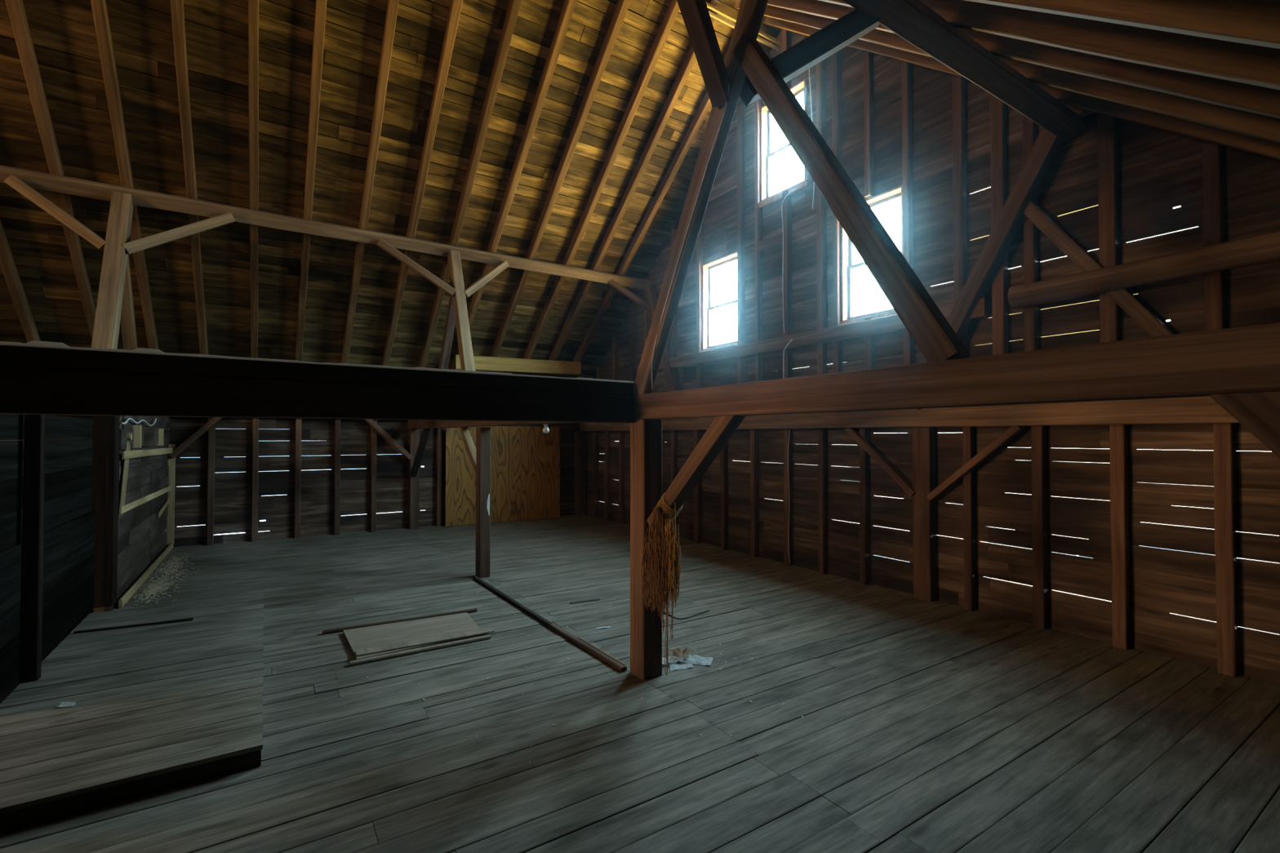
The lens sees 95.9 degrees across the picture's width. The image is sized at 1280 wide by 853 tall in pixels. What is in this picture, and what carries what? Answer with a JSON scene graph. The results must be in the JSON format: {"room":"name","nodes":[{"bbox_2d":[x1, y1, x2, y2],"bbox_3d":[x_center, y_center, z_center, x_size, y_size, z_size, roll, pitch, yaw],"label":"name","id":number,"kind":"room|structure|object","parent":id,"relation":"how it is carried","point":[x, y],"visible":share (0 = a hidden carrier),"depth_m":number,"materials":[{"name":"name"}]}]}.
{"room":"farm building","nodes":[
{"label":"farm building","id":0,"kind":"room"},
{"bbox_2d":[0,413,95,703],"bbox_3d":[-3.120,0.819,2.223,0.045,2.027,8.050,1,-1,-33],"label":"wall partition","id":1,"kind":"structure","parent":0,"point":[68,551],"depth_m":4.54,"materials":[{"name":"wood"}]},
{"bbox_3d":[-4.318,-0.247,4.044,0.166,0.176,12.380,1,-1,-33],"label":"tie beam","id":2,"kind":"structure","parent":1,"relation":"on","visible":0},
{"bbox_2d":[91,191,133,349],"bbox_3d":[-5.859,-1.509,6.402,0.174,2.494,1.213,1,-1,-33],"label":"post","id":3,"kind":"object","parent":2,"relation":"on","point":[110,296],"visible":0.74,"depth_m":6.41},
{"bbox_2d":[4,174,106,251],"bbox_3d":[-6.460,-2.365,6.415,0.946,0.757,0.090,0,-1,-14],"label":"brace","id":4,"kind":"object","parent":3,"relation":"attached to","point":[14,182],"visible":0.99,"depth_m":6.37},
{"bbox_2d":[122,212,235,254],"bbox_3d":[-5.559,-2.355,7.000,0.091,0.763,1.083,-1,-1,41],"label":"brace","id":5,"kind":"object","parent":3,"relation":"attached to","point":[154,240],"visible":0.99,"depth_m":6.94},
{"bbox_2d":[0,164,653,289],"bbox_3d":[-6.162,-2.771,6.918,15.150,0.232,0.232,1,-1,-33],"label":"purlin","id":6,"kind":"object","parent":3,"relation":"on","point":[33,179],"visible":0.92,"depth_m":7.76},
{"bbox_2d":[0,217,40,342],"bbox_3d":[-7.158,-3.162,6.094,0.101,5.172,6.417,1,-1,-33],"label":"rafter","id":7,"kind":"object","parent":6,"relation":"on","point":[7,264],"visible":0.6,"depth_m":7.44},
{"bbox_2d":[5,0,96,339],"bbox_3d":[-6.600,-3.157,6.457,0.104,5.176,6.412,1,-1,-33],"label":"rafter","id":8,"kind":"object","parent":6,"relation":"on","point":[20,26],"visible":0.64,"depth_m":6.31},
{"bbox_2d":[90,0,159,349],"bbox_3d":[-6.076,-3.148,6.796,0.100,5.171,6.414,1,-1,-33],"label":"rafter","id":9,"kind":"object","parent":6,"relation":"on","point":[100,11],"visible":0.74,"depth_m":6.56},
{"bbox_2d":[169,0,208,355],"bbox_3d":[-5.558,-3.145,7.132,0.102,5.171,6.412,1,-1,-33],"label":"rafter","id":10,"kind":"object","parent":6,"relation":"on","point":[176,6],"visible":0.73,"depth_m":6.86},
{"bbox_2d":[248,0,258,358],"bbox_3d":[-5.007,-3.138,7.490,0.103,5.175,6.415,1,-1,-33],"label":"rafter","id":11,"kind":"object","parent":6,"relation":"on","point":[253,5],"visible":0.83,"depth_m":7.08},
{"bbox_2d":[295,0,326,361],"bbox_3d":[-4.488,-3.132,7.828,0.102,5.174,6.415,1,-1,-33],"label":"rafter","id":12,"kind":"object","parent":6,"relation":"on","point":[321,5],"visible":0.81,"depth_m":7.39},
{"bbox_2d":[340,0,399,363],"bbox_3d":[-3.902,-3.125,8.210,0.102,5.172,6.413,1,-1,-33],"label":"rafter","id":13,"kind":"object","parent":6,"relation":"on","point":[393,5],"visible":0.84,"depth_m":7.67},
{"bbox_2d":[381,0,462,365],"bbox_3d":[-3.350,-3.119,8.567,0.102,5.171,6.411,1,-1,-33],"label":"rafter","id":14,"kind":"object","parent":6,"relation":"on","point":[455,6],"visible":0.81,"depth_m":7.85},
{"bbox_2d":[417,0,520,367],"bbox_3d":[-2.812,-3.114,8.916,0.103,5.177,6.414,1,-1,-33],"label":"rafter","id":15,"kind":"object","parent":6,"relation":"on","point":[513,6],"visible":0.77,"depth_m":8.07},
{"bbox_2d":[450,0,576,369],"bbox_3d":[-2.291,-3.106,9.255,0.103,5.175,6.416,1,-1,-33],"label":"rafter","id":16,"kind":"object","parent":6,"relation":"on","point":[568,6],"visible":0.76,"depth_m":8.19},
{"bbox_2d":[484,0,630,372],"bbox_3d":[-1.731,-3.100,9.619,0.102,5.176,6.416,1,-1,-33],"label":"rafter","id":17,"kind":"object","parent":6,"relation":"on","point":[620,10],"visible":0.81,"depth_m":8.61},
{"bbox_2d":[516,0,679,374],"bbox_3d":[-1.157,-3.094,9.992,0.102,5.176,6.413,1,-1,-33],"label":"rafter","id":18,"kind":"object","parent":6,"relation":"on","point":[672,11],"visible":0.82,"depth_m":8.88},
{"bbox_2d":[541,0,721,376],"bbox_3d":[-0.694,-3.088,10.293,0.101,5.173,6.417,1,-1,-33],"label":"rafter","id":19,"kind":"object","parent":6,"relation":"on","point":[690,60],"visible":0.76,"depth_m":9.35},
{"bbox_2d":[564,47,728,377],"bbox_3d":[-0.221,-3.082,10.602,0.103,5.177,6.414,1,-1,-33],"label":"rafter","id":20,"kind":"object","parent":6,"relation":"on","point":[705,104],"visible":0.64,"depth_m":9.92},
{"bbox_2d":[455,355,580,374],"bbox_3d":[-2.367,-1.226,11.577,2.620,0.272,0.032,-1,0,-33],"label":"plank","id":21,"kind":"object","parent":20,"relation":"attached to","point":[481,363],"visible":0.88,"depth_m":11.57,"materials":[{"name":"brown wood"}]},
{"bbox_2d":[120,255,137,350],"bbox_3d":[-6.379,-1.257,7.199,0.122,2.028,1.412,1,-1,-33],"label":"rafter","id":22,"kind":"object","parent":2,"relation":"on","point":[129,340],"visible":0.38,"depth_m":7.11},
{"bbox_2d":[104,414,169,611],"bbox_3d":[-6.476,0.873,7.568,0.082,2.092,4.088,1,-1,-33],"label":"wall partition","id":23,"kind":"structure","parent":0,"point":[142,535],"depth_m":7.27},
{"bbox_2d":[119,485,171,514],"bbox_3d":[-6.437,0.928,7.598,0.018,0.078,3.820,1,-2,-33],"label":"lath","id":24,"kind":"object","parent":23,"relation":"attached to","point":[136,503],"visible":1,"depth_m":7.03,"materials":[{"name":"brown wood"}]},
{"bbox_2d":[122,447,173,459],"bbox_3d":[-6.438,0.341,7.637,0.017,0.088,3.870,1,-2,-33],"label":"lath","id":25,"kind":"object","parent":23,"relation":"attached to","point":[139,453],"visible":1,"depth_m":7.06,"materials":[{"name":"brown wood"}]},
{"bbox_2d":[166,444,175,544],"bbox_3d":[-7.521,1.086,9.241,0.122,1.600,0.017,1,-1,-33],"label":"lath","id":26,"kind":"object","parent":23,"relation":"attached to","point":[171,461],"visible":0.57,"depth_m":9.24,"materials":[{"name":"brown wood"}]},
{"bbox_2d":[0,414,579,546],"bbox_3d":[-7.735,0.586,9.234,15.500,2.800,0.028,1,-1,-33],"label":"wall","id":27,"kind":"structure","parent":0,"point":[277,436],"depth_m":10.30,"materials":[{"name":"wood"}]},
{"bbox_2d":[0,0,781,377],"bbox_3d":[-4.356,-3.153,4.054,15.850,5.541,13.882,1,-1,-33],"label":"ceiling","id":28,"kind":"structure","parent":0,"point":[64,35],"depth_m":7.79,"materials":[{"name":"wood"}]},
{"bbox_2d":[0,514,1279,852],"bbox_3d":[-4.331,1.940,3.925,15.650,0.163,12.748,1,-1,-33],"label":"floor","id":29,"kind":"structure","parent":0,"point":[935,726],"depth_m":3.64,"materials":[{"name":"wood"}]},
{"bbox_2d":[82,414,119,608],"bbox_3d":[-5.346,0.820,5.720,0.243,1.900,0.205,1,-1,-33],"label":"wooden post","id":30,"kind":"object","parent":29,"relation":"on","point":[106,428],"visible":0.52,"depth_m":5.67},
{"bbox_2d":[0,591,263,833],"bbox_3d":[-3.619,1.806,4.290,1.379,0.122,3.652,1,-1,-33],"label":"platform","id":31,"kind":"object","parent":29,"relation":"on","point":[158,708],"visible":0.97,"depth_m":3.52,"materials":[{"name":"wood"}]},
{"bbox_2d":[19,413,45,684],"bbox_3d":[-4.178,0.792,3.975,0.093,1.900,0.084,1,-1,-33],"label":"post","id":32,"kind":"object","parent":31,"relation":"on","point":[33,477],"visible":0.93,"depth_m":3.94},
{"bbox_2d":[118,542,173,608],"bbox_3d":[-6.450,1.876,7.628,0.033,0.092,3.830,1,-1,-33],"label":"skirting board","id":33,"kind":"object","parent":29,"relation":"on","point":[123,600],"visible":1,"depth_m":7.03,"materials":[{"name":"brown wood"}]},
{"bbox_2d":[126,548,199,605],"bbox_3d":[-6.093,1.912,7.484,0.657,0.009,4.655,1,-1,-37],"label":"crumbs","id":34,"kind":"object","parent":29,"relation":"on","point":[154,588],"visible":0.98,"depth_m":7.16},
{"bbox_2d":[206,417,215,545],"bbox_3d":[-7.102,0.897,9.558,0.093,2.110,0.115,1,-1,-33],"label":"stud","id":35,"kind":"object","parent":29,"relation":"on","point":[211,445],"visible":0.94,"depth_m":9.51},
{"bbox_2d":[168,416,223,457],"bbox_3d":[-7.184,0.114,9.404,0.767,0.793,0.102,1,-1,-33],"label":"brace","id":36,"kind":"object","parent":35,"relation":"attached to","point":[215,420],"visible":0.84,"depth_m":9.34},
{"bbox_2d":[251,417,258,542],"bbox_3d":[-6.591,0.903,9.891,0.093,2.110,0.112,1,-1,-33],"label":"stud","id":37,"kind":"object","parent":29,"relation":"on","point":[255,420],"visible":0.98,"depth_m":9.84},
{"bbox_2d":[293,417,302,537],"bbox_3d":[-6.063,0.909,10.233,0.093,2.110,0.113,1,-1,-33],"label":"stud","id":38,"kind":"object","parent":29,"relation":"on","point":[298,420],"visible":1,"depth_m":10.19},
{"bbox_2d":[333,418,341,534],"bbox_3d":[-5.542,0.915,10.570,0.092,2.110,0.112,1,-1,-33],"label":"stud","id":39,"kind":"object","parent":29,"relation":"on","point":[337,421],"visible":1,"depth_m":10.53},
{"bbox_2d":[369,419,377,532],"bbox_3d":[-5.031,0.921,10.903,0.094,2.110,0.113,1,-1,-33],"label":"stud","id":40,"kind":"object","parent":29,"relation":"on","point":[373,432],"visible":0.91,"depth_m":10.86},
{"bbox_2d":[322,608,477,634],"bbox_3d":[-2.278,1.873,5.580,1.388,0.031,0.041,1,-1,-29],"label":"stick","id":41,"kind":"object","parent":29,"relation":"on","point":[473,610],"visible":0.79,"depth_m":5.53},
{"bbox_2d":[408,429,419,528],"bbox_3d":[-4.408,1.022,11.265,0.175,1.920,0.154,1,-1,-33],"label":"wooden post","id":42,"kind":"object","parent":29,"relation":"on","point":[414,434],"visible":0.86,"depth_m":11.20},
{"bbox_2d":[411,428,431,476],"bbox_3d":[-4.085,0.469,10.743,0.103,0.974,1.152,1,-1,-33],"label":"brace","id":43,"kind":"object","parent":42,"relation":"attached to","point":[425,433],"visible":0.94,"depth_m":10.67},
{"bbox_2d":[342,612,494,659],"bbox_3d":[-1.998,1.855,5.220,1.142,0.036,0.820,1,-1,-33],"label":"board","id":44,"kind":"object","parent":29,"relation":"on","point":[364,642],"visible":1,"depth_m":5.15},
{"bbox_2d":[349,634,491,665],"bbox_3d":[-1.804,1.863,4.832,1.125,0.026,0.046,1,-1,-33],"label":"stick","id":45,"kind":"object","parent":29,"relation":"on","point":[486,637],"visible":1,"depth_m":4.79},
{"bbox_2d":[435,428,442,526],"bbox_3d":[-4.024,0.932,11.557,0.093,2.110,0.112,1,-1,-33],"label":"stud","id":46,"kind":"object","parent":29,"relation":"on","point":[438,431],"visible":0.88,"depth_m":11.51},
{"bbox_2d":[475,426,490,577],"bbox_3d":[-2.015,0.966,7.418,0.141,1.910,0.169,1,-1,-33],"label":"wooden post","id":47,"kind":"object","parent":29,"relation":"on","point":[482,433],"visible":0.99,"depth_m":7.35,"materials":[{"name":"brown wood"}]},
{"bbox_2d":[457,426,475,472],"bbox_3d":[-2.322,0.303,7.937,0.102,0.729,1.100,1,-1,-31],"label":"brace","id":48,"kind":"object","parent":47,"relation":"attached to","point":[467,439],"visible":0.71,"depth_m":7.96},
{"bbox_2d":[444,426,559,526],"bbox_3d":[-2.819,0.994,12.142,2.480,2.000,0.018,1,-1,-33],"label":"plywood sheet","id":49,"kind":"object","parent":29,"relation":"on","point":[525,460],"visible":0.86,"depth_m":12.19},
{"bbox_2d":[473,576,626,671],"bbox_3d":[-1.101,1.878,5.832,0.074,0.038,3.452,1,-1,-34],"label":"strip","id":50,"kind":"object","parent":29,"relation":"on","point":[580,642],"visible":1,"depth_m":5.16,"materials":[{"name":"brown wood"}]},
{"bbox_2d":[574,431,586,515],"bbox_3d":[-1.369,1.067,13.214,0.202,1.900,0.204,1,-1,-33],"label":"wooden post","id":51,"kind":"object","parent":29,"relation":"on","point":[580,437],"visible":0.97,"depth_m":13.13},
{"bbox_2d":[592,431,598,517],"bbox_3d":[-0.984,1.060,12.785,0.102,1.900,0.077,1,-1,-33],"label":"stud","id":52,"kind":"object","parent":29,"relation":"on","point":[595,434],"visible":0.93,"depth_m":12.75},
{"bbox_2d":[604,431,609,520],"bbox_3d":[-0.706,1.053,12.358,0.103,1.900,0.076,1,-1,-33],"label":"stud","id":53,"kind":"object","parent":29,"relation":"on","point":[606,433],"visible":1,"depth_m":12.33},
{"bbox_2d":[618,431,624,524],"bbox_3d":[-0.379,1.045,11.854,0.104,1.900,0.079,1,-1,-33],"label":"stud","id":54,"kind":"object","parent":29,"relation":"on","point":[621,433],"visible":1,"depth_m":11.82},
{"bbox_2d":[630,419,662,680],"bbox_3d":[0.046,0.910,4.387,0.176,1.925,0.192,1,-1,-33],"label":"wooden post","id":55,"kind":"object","parent":29,"relation":"on","point":[646,435],"visible":0.77,"depth_m":4.32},
{"bbox_2d":[0,340,635,422],"bbox_3d":[-1.617,-0.209,3.415,3.665,0.331,0.152,1,-1,-33],"label":"girder","id":56,"kind":"object","parent":55,"relation":"on","point":[37,377],"visible":1,"depth_m":3.11,"materials":[{"name":"wood"}]},
{"bbox_2d":[646,414,745,530],"bbox_3d":[0.352,0.312,3.915,0.116,0.905,0.947,1,-1,-33],"label":"brace","id":57,"kind":"object","parent":55,"relation":"attached to","point":[722,428],"visible":0.73,"depth_m":3.79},
{"bbox_2d":[640,493,683,675],"bbox_3d":[0.190,1.091,4.076,0.237,1.251,0.425,1,-1,-33],"label":"bundle","id":58,"kind":"object","parent":57,"relation":"hanging from","point":[662,558],"visible":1,"depth_m":4.00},
{"bbox_2d":[670,430,677,531],"bbox_3d":[0.607,1.021,10.338,0.103,1.900,0.084,1,-1,-33],"label":"stud","id":59,"kind":"object","parent":29,"relation":"on","point":[673,433],"visible":0.49,"depth_m":10.31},
{"bbox_2d":[693,430,702,543],"bbox_3d":[0.977,1.012,9.767,0.102,1.900,0.114,1,-1,-33],"label":"stud","id":60,"kind":"object","parent":29,"relation":"on","point":[697,433],"visible":0.63,"depth_m":9.72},
{"bbox_2d":[720,440,728,550],"bbox_3d":[1.342,1.003,9.205,0.102,1.900,0.082,1,-1,-33],"label":"stud","id":61,"kind":"object","parent":29,"relation":"on","point":[724,452],"visible":0.84,"depth_m":9.17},
{"bbox_2d":[750,429,758,557],"bbox_3d":[1.714,0.994,8.635,0.103,1.900,0.082,1,-1,-33],"label":"stud","id":62,"kind":"object","parent":29,"relation":"on","point":[753,433],"visible":1,"depth_m":8.60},
{"bbox_2d":[783,429,792,565],"bbox_3d":[2.073,0.985,8.082,0.103,1.900,0.080,1,-1,-33],"label":"stud","id":63,"kind":"object","parent":29,"relation":"on","point":[786,562],"visible":0.93,"depth_m":8.05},
{"bbox_2d":[817,428,827,574],"bbox_3d":[2.400,0.977,7.579,0.103,1.900,0.083,1,-1,-33],"label":"stud","id":64,"kind":"object","parent":29,"relation":"on","point":[822,433],"visible":0.98,"depth_m":7.55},
{"bbox_2d":[858,427,870,585],"bbox_3d":[2.742,0.969,7.051,0.104,1.900,0.082,1,-1,-33],"label":"stud","id":65,"kind":"object","parent":29,"relation":"on","point":[864,552],"visible":0.95,"depth_m":7.02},
{"bbox_2d":[912,426,936,602],"bbox_3d":[3.150,0.958,6.397,0.133,1.900,0.202,1,-1,-33],"label":"stud","id":66,"kind":"object","parent":29,"relation":"on","point":[924,524],"visible":0.99,"depth_m":6.34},
{"bbox_2d":[844,427,915,497],"bbox_3d":[2.825,0.390,6.804,0.094,0.803,0.907,1,-1,-33],"label":"brace","id":67,"kind":"object","parent":66,"relation":"attached to","point":[864,443],"visible":0.97,"depth_m":6.75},
{"bbox_2d":[926,426,1024,500],"bbox_3d":[3.404,0.386,5.915,0.091,0.823,0.946,1,-1,-33],"label":"brace","id":68,"kind":"object","parent":66,"relation":"attached to","point":[1013,431],"visible":0.96,"depth_m":5.86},
{"bbox_2d":[962,426,976,611],"bbox_3d":[3.424,0.952,6.003,0.101,1.900,0.082,1,-1,-33],"label":"stud","id":69,"kind":"object","parent":29,"relation":"on","point":[968,433],"visible":0.94,"depth_m":5.97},
{"bbox_2d":[1031,426,1048,629],"bbox_3d":[3.778,0.943,5.457,0.102,1.900,0.098,1,-1,-33],"label":"stud","id":70,"kind":"object","parent":29,"relation":"on","point":[1038,433],"visible":0.93,"depth_m":5.42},
{"bbox_2d":[1109,424,1130,649],"bbox_3d":[4.111,0.935,4.947,0.103,1.900,0.102,1,-1,-33],"label":"stud","id":71,"kind":"object","parent":29,"relation":"on","point":[1118,446],"visible":1,"depth_m":4.91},
{"bbox_2d":[1213,422,1238,677],"bbox_3d":[4.465,0.926,4.402,0.103,1.900,0.103,1,-1,-33],"label":"stud","id":72,"kind":"object","parent":29,"relation":"on","point":[1224,434],"visible":1,"depth_m":4.37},
{"bbox_3d":[2.217,0.856,1.034,0.184,1.925,0.182,1,-1,-33],"label":"wooden post","id":73,"kind":"object","parent":29,"relation":"on","visible":0},
{"bbox_2d":[1207,390,1279,457],"bbox_3d":[1.975,0.320,1.415,0.151,1.050,0.852,1,-1,-33],"label":"brace","id":74,"kind":"object","parent":73,"relation":"attached to","point":[1259,412],"visible":0.69,"depth_m":1.63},
{"bbox_2d":[586,29,1279,684],"bbox_3d":[2.085,-1.968,8.232,0.028,7.890,12.520,1,-1,-33],"label":"wall","id":75,"kind":"structure","parent":0,"point":[1172,568],"depth_m":5.71,"materials":[{"name":"wood"}]},
{"bbox_2d":[700,251,737,351],"bbox_3d":[1.343,-1.960,9.372,0.175,1.530,0.980,1,-1,-33],"label":"window","id":76,"kind":"structure","parent":75,"relation":"in","point":[707,268],"depth_m":9.69,"materials":[{"name":"white wood"}]},
{"bbox_2d":[759,79,808,208],"bbox_3d":[2.080,-4.003,8.274,0.175,1.500,0.940,1,-1,-33],"label":"window","id":77,"kind":"structure","parent":75,"relation":"in","point":[801,87],"depth_m":8.57,"materials":[{"name":"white wood"}]},
{"bbox_2d":[863,50,874,198],"bbox_3d":[2.796,-3.696,7.052,0.102,1.788,0.078,1,-1,-33],"label":"stud","id":78,"kind":"object","parent":75,"relation":"attached to","point":[868,56],"visible":0.96,"depth_m":7.02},
{"bbox_2d":[839,185,902,324],"bbox_3d":[2.855,-2.012,7.046,0.175,1.540,0.950,1,-1,-33],"label":"window","id":79,"kind":"structure","parent":75,"relation":"in","point":[847,265],"depth_m":7.35,"materials":[{"name":"white wood"}]},
{"bbox_2d":[579,395,1239,431],"bbox_3d":[2.030,-0.081,8.053,0.201,0.238,12.190,1,-1,-33],"label":"tie beam","id":80,"kind":"structure","parent":75,"relation":"attached to","point":[1188,410],"depth_m":5.62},
{"bbox_2d":[643,284,680,391],"bbox_3d":[0.438,-1.403,10.475,0.152,2.553,1.200,1,-1,-33],"label":"post","id":81,"kind":"object","parent":80,"relation":"on","point":[651,298],"visible":0.49,"depth_m":10.35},
{"bbox_2d":[606,279,651,311],"bbox_3d":[-0.223,-2.440,10.620,0.976,0.617,0.091,0,-1,-17],"label":"brace","id":82,"kind":"object","parent":81,"relation":"attached to","point":[612,283],"visible":0.92,"depth_m":10.59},
{"bbox_2d":[670,228,677,376],"bbox_3d":[0.609,-1.855,10.385,0.104,3.392,0.081,1,-1,-33],"label":"stud","id":83,"kind":"object","parent":80,"relation":"on","point":[673,331],"visible":0.31,"depth_m":10.36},
{"bbox_2d":[696,218,703,387],"bbox_3d":[1.018,-2.165,9.760,0.103,3.992,0.083,1,-1,-33],"label":"stud","id":84,"kind":"object","parent":80,"relation":"on","point":[700,242],"visible":0.62,"depth_m":9.72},
{"bbox_2d":[737,104,745,383],"bbox_3d":[1.564,-2.578,8.928,0.103,4.792,0.083,1,-1,-33],"label":"stud","id":85,"kind":"object","parent":80,"relation":"on","point":[740,108],"visible":0.83,"depth_m":8.90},
{"bbox_2d":[754,97,762,381],"bbox_3d":[1.771,-2.737,8.613,0.102,5.100,0.072,1,-1,-33],"label":"stud","id":86,"kind":"object","parent":80,"relation":"on","point":[757,104],"visible":0.7,"depth_m":8.58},
{"bbox_2d":[782,189,791,377],"bbox_3d":[2.075,-1.760,8.127,0.103,3.130,0.093,1,-1,-33],"label":"stud","id":87,"kind":"object","parent":80,"relation":"on","point":[787,203],"visible":0.73,"depth_m":8.09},
{"bbox_2d":[816,58,826,374],"bbox_3d":[2.402,-2.677,7.640,0.103,4.948,0.094,1,-1,-33],"label":"stud","id":88,"kind":"object","parent":80,"relation":"on","point":[821,241],"visible":0.62,"depth_m":7.61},
{"bbox_2d":[831,48,843,373],"bbox_3d":[2.538,-2.582,7.427,0.103,4.752,0.083,1,-1,-33],"label":"stud","id":89,"kind":"object","parent":80,"relation":"on","point":[836,57],"visible":0.58,"depth_m":7.40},
{"bbox_2d":[865,317,875,369],"bbox_3d":[2.793,-0.762,7.003,0.100,1.100,0.076,1,-1,-33],"label":"stud","id":90,"kind":"object","parent":80,"relation":"on","point":[869,340],"visible":0.39,"depth_m":6.97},
{"bbox_2d":[901,61,914,364],"bbox_3d":[3.067,-2.207,6.609,0.103,3.976,0.082,1,-1,-33],"label":"stud","id":91,"kind":"object","parent":80,"relation":"on","point":[906,67],"visible":0.68,"depth_m":6.58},
{"bbox_2d":[951,75,968,359],"bbox_3d":[3.388,-1.975,6.109,0.103,3.496,0.103,1,-1,-33],"label":"stud","id":92,"kind":"object","parent":80,"relation":"on","point":[958,82],"visible":0.66,"depth_m":6.08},
{"bbox_2d":[915,129,1064,409],"bbox_3d":[3.412,-1.451,5.824,0.162,2.520,1.493,1,-1,-33],"label":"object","id":93,"kind":"structure","parent":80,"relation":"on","point":[1046,146],"depth_m":5.56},
{"bbox_2d":[636,297,987,373],"bbox_3d":[1.714,-1.159,8.497,0.066,0.184,6.450,1,-1,-33],"label":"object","id":94,"kind":"structure","parent":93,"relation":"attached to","point":[893,322],"depth_m":7.60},
{"bbox_2d":[844,0,1085,142],"bbox_3d":[-2.413,-2.803,1.149,15.150,0.233,0.232,1,-1,-33],"label":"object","id":95,"kind":"structure","parent":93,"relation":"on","point":[913,21],"depth_m":4.24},
{"bbox_2d":[734,0,1279,143],"bbox_3d":[3.034,-3.172,4.995,0.083,5.170,6.414,1,-1,-33],"label":"rafter","id":96,"kind":"object","parent":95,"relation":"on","point":[1240,122],"visible":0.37,"depth_m":4.18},
{"bbox_2d":[764,16,1279,159],"bbox_3d":[3.486,-3.168,5.291,0.081,5.175,6.416,1,-1,-33],"label":"rafter","id":97,"kind":"object","parent":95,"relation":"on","point":[1246,143],"visible":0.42,"depth_m":4.67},
{"bbox_2d":[766,0,1279,119],"bbox_3d":[2.528,-3.177,4.667,0.082,5.174,6.415,1,-1,-33],"label":"rafter","id":98,"kind":"object","parent":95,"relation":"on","point":[1261,100],"visible":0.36,"depth_m":3.72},
{"bbox_2d":[818,0,1279,90],"bbox_3d":[2.055,-3.183,4.362,0.082,5.174,6.414,1,-1,-33],"label":"rafter","id":99,"kind":"object","parent":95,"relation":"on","point":[1259,66],"visible":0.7,"depth_m":3.25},
{"bbox_2d":[964,0,1279,49],"bbox_3d":[1.550,-3.188,4.032,0.083,5.176,6.413,1,-1,-33],"label":"rafter","id":100,"kind":"object","parent":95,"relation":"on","point":[1256,23],"visible":1,"depth_m":2.58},
{"bbox_2d":[989,94,1008,355],"bbox_3d":[3.600,-1.820,5.780,0.104,3.176,0.124,1,-1,-33],"label":"stud","id":101,"kind":"object","parent":80,"relation":"on","point":[998,134],"visible":0.57,"depth_m":5.75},
{"bbox_2d":[1022,114,1039,352],"bbox_3d":[3.753,-1.718,5.543,0.102,2.964,0.093,1,-1,-33],"label":"stud","id":102,"kind":"object","parent":80,"relation":"on","point":[1030,229],"visible":0.46,"depth_m":5.51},
{"bbox_2d":[1022,200,1177,337],"bbox_3d":[4.046,-1.205,4.955,0.114,1.985,1.461,1,-1,-33],"label":"brace","id":103,"kind":"object","parent":80,"relation":"on","point":[1124,298],"visible":0.56,"depth_m":5.06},
{"bbox_2d":[1097,114,1120,343],"bbox_3d":[4.085,-1.476,5.027,0.102,2.464,0.123,1,-1,-33],"label":"stud","id":104,"kind":"object","parent":80,"relation":"on","point":[1107,125],"visible":0.64,"depth_m":5.00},
{"bbox_2d":[1201,142,1226,332],"bbox_3d":[4.445,-1.225,4.469,0.102,1.944,0.103,1,-1,-33],"label":"stud","id":105,"kind":"object","parent":80,"relation":"on","point":[1215,319],"visible":0.57,"depth_m":4.44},
{"bbox_2d":[1007,231,1279,308],"bbox_3d":[4.421,-1.276,4.241,0.229,0.217,3.100,1,-2,-33],"label":"beam","id":106,"kind":"structure","parent":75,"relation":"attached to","point":[1263,248],"depth_m":4.61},
{"bbox_3d":[-0.953,0.419,-1.203,15.500,2.800,0.028,1,-1,-33],"label":"wall","id":107,"kind":"structure","parent":0,"visible":0},
{"bbox_2d":[407,323,1279,429],"bbox_3d":[-1.089,-0.120,6.140,0.185,0.189,12.380,1,-1,-33],"label":"tie beam","id":108,"kind":"structure","parent":107,"relation":"attached to","point":[1244,359],"depth_m":2.14,"materials":[{"name":"wood"}]},
{"bbox_2d":[438,294,455,368],"bbox_3d":[-3.135,-1.179,9.306,0.123,2.105,1.412,1,-1,-33],"label":"brace","id":109,"kind":"object","parent":108,"relation":"on","point":[450,321],"visible":0.49,"depth_m":9.13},
{"bbox_2d":[447,249,475,370],"bbox_3d":[-2.602,-1.427,8.489,0.154,2.578,1.248,1,-1,-33],"label":"post","id":110,"kind":"object","parent":108,"relation":"on","point":[464,343],"visible":0.7,"depth_m":8.51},
{"bbox_2d":[377,238,456,296],"bbox_3d":[-3.269,-2.329,8.488,1.096,0.752,0.091,0,-1,-17],"label":"brace","id":111,"kind":"object","parent":110,"relation":"attached to","point":[381,243],"visible":1,"depth_m":8.45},
{"bbox_2d":[464,260,509,297],"bbox_3d":[-2.410,-2.318,9.046,0.093,0.748,0.870,-1,-1,36],"label":"brace","id":112,"kind":"object","parent":110,"relation":"attached to","point":[504,264],"visible":0.97,"depth_m":9.00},
{"bbox_2d":[633,0,768,395],"bbox_3d":[0.372,-1.477,3.841,0.087,2.532,1.468,1,-1,-33],"label":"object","id":113,"kind":"structure","parent":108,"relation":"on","point":[751,12],"depth_m":3.79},
{"bbox_2d":[677,0,729,106],"bbox_3d":[0.278,-2.388,3.203,0.112,0.821,0.975,-1,-1,32],"label":"brace","id":114,"kind":"object","parent":113,"relation":"attached to","point":[695,14],"visible":0.94,"depth_m":3.34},
{"bbox_2d":[739,8,879,106],"bbox_3d":[1.107,-2.418,3.717,1.004,0.755,0.131,0,-1,-12],"label":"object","id":115,"kind":"structure","parent":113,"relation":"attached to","point":[837,35],"depth_m":3.67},
{"bbox_2d":[732,34,969,363],"bbox_3d":[0.963,-1.280,2.946,0.113,2.102,1.339,1,-1,-33],"label":"brace","id":116,"kind":"object","parent":108,"relation":"on","point":[930,330],"visible":0.96,"depth_m":2.76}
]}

